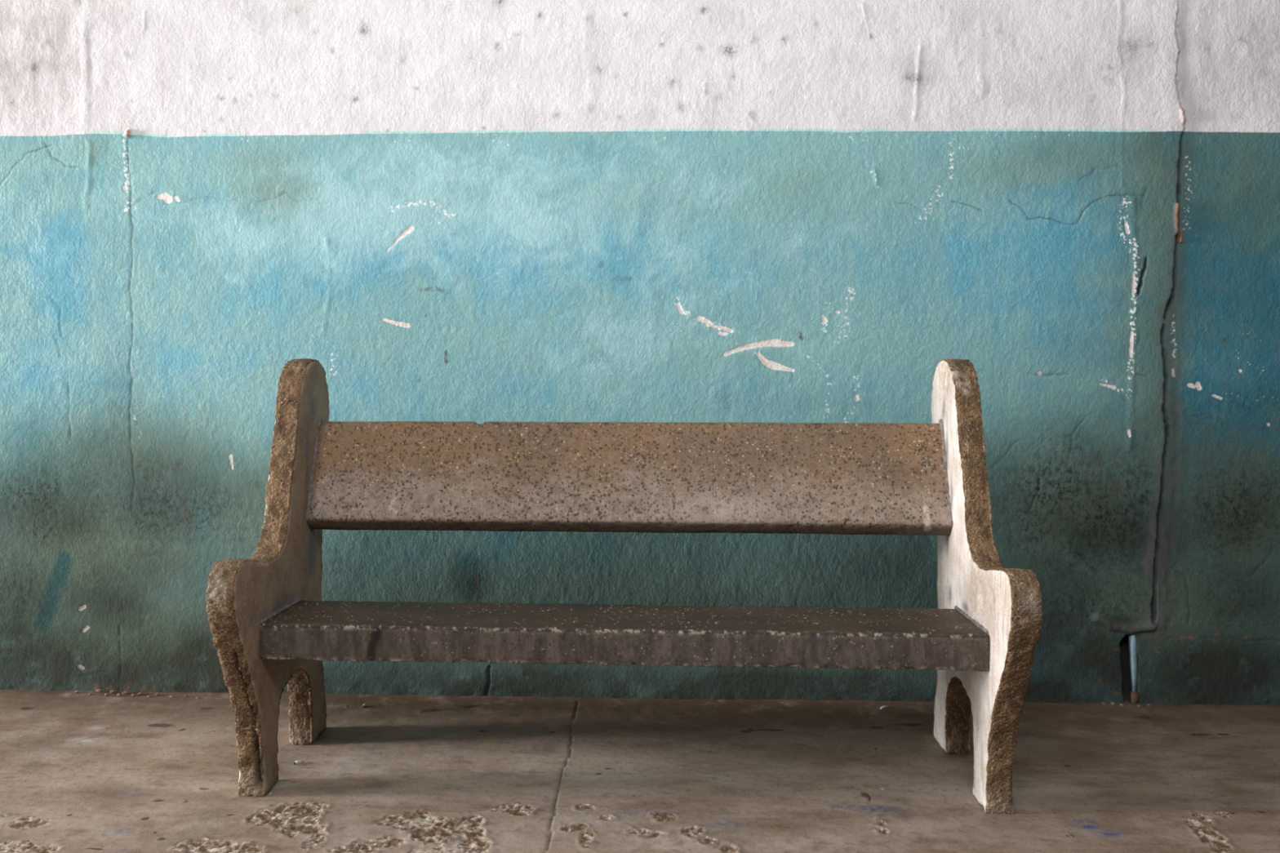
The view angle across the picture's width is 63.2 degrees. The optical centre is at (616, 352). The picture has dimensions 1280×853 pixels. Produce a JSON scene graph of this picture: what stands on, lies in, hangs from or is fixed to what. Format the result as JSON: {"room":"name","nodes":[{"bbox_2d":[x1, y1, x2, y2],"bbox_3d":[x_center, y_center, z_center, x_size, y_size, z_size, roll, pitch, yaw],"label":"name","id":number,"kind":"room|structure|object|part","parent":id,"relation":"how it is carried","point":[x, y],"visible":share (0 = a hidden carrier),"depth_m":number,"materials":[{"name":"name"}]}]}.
{"room":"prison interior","nodes":[
{"label":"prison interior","id":0,"kind":"room"},
{"bbox_2d":[0,0,1279,705],"bbox_3d":[-1.879,-0.985,3.251,14.000,4.130,0.072,0,0,2],"label":"wall","id":1,"kind":"structure","parent":0,"point":[479,211],"depth_m":3.16,"materials":[{"name":"paint"}]},
{"bbox_2d":[1128,635,1139,703],"bbox_3d":[1.548,0.950,3.114,0.029,0.210,0.026,0,0,2],"label":"conduit pipe","id":2,"kind":"object","parent":1,"relation":"attached to","point":[1134,694],"visible":1,"depth_m":3.11,"materials":[{"name":"blue metal"}]},
{"bbox_2d":[0,688,1279,852],"bbox_3d":[-1.953,1.053,1.298,14.000,0.016,3.928,0,0,2],"label":"floor","id":3,"kind":"structure","parent":0,"point":[81,772],"depth_m":2.56,"materials":[{"name":"concrete"}]},
{"bbox_2d":[293,759,303,764],"bbox_3d":[-0.813,1.045,2.651,0.026,0.009,0.009,0,0,-41],"label":"cigarette butt","id":4,"kind":"object","parent":3,"relation":"on","point":[301,761],"visible":1,"depth_m":2.65,"materials":[{"name":"paper"}]},
{"bbox_2d":[205,358,1042,813],"bbox_3d":[0.012,0.533,2.572,1.808,1.033,0.693,0,0,3],"label":"concrete bench","id":5,"kind":"object","parent":3,"relation":"on","point":[271,626],"visible":1,"depth_m":2.66,"materials":[{"name":"concrete"}]},
{"bbox_3d":[-0.856,0.533,2.607,0.070,1.033,0.648,0,0,3],"label":"panel","id":6,"kind":"part","parent":5,"relation":"part of","materials":[{"name":"concrete"}]},
{"bbox_3d":[0.010,0.675,2.517,1.697,0.085,0.289,0,0,3],"label":"seat","id":7,"kind":"part","parent":5,"relation":"part of","materials":[{"name":"concrete"}]},
{"bbox_3d":[0.023,0.331,2.769,1.697,0.284,0.159,0,0,3],"label":"backrest","id":8,"kind":"part","parent":5,"relation":"part of","materials":[{"name":"concrete"}]},
{"bbox_3d":[0.880,0.534,2.525,0.070,1.032,0.693,0,0,3],"label":"panel","id":9,"kind":"part","parent":5,"relation":"part of","materials":[{"name":"concrete"}]},
{"bbox_2d":[861,792,871,800],"bbox_3d":[0.586,1.045,2.449,0.016,0.009,0.034,0,0,-27],"label":"dry leaf","id":10,"kind":"object","parent":3,"relation":"on","point":[865,794],"visible":1,"depth_m":2.45,"materials":[{"name":"brown plant"}]}
]}

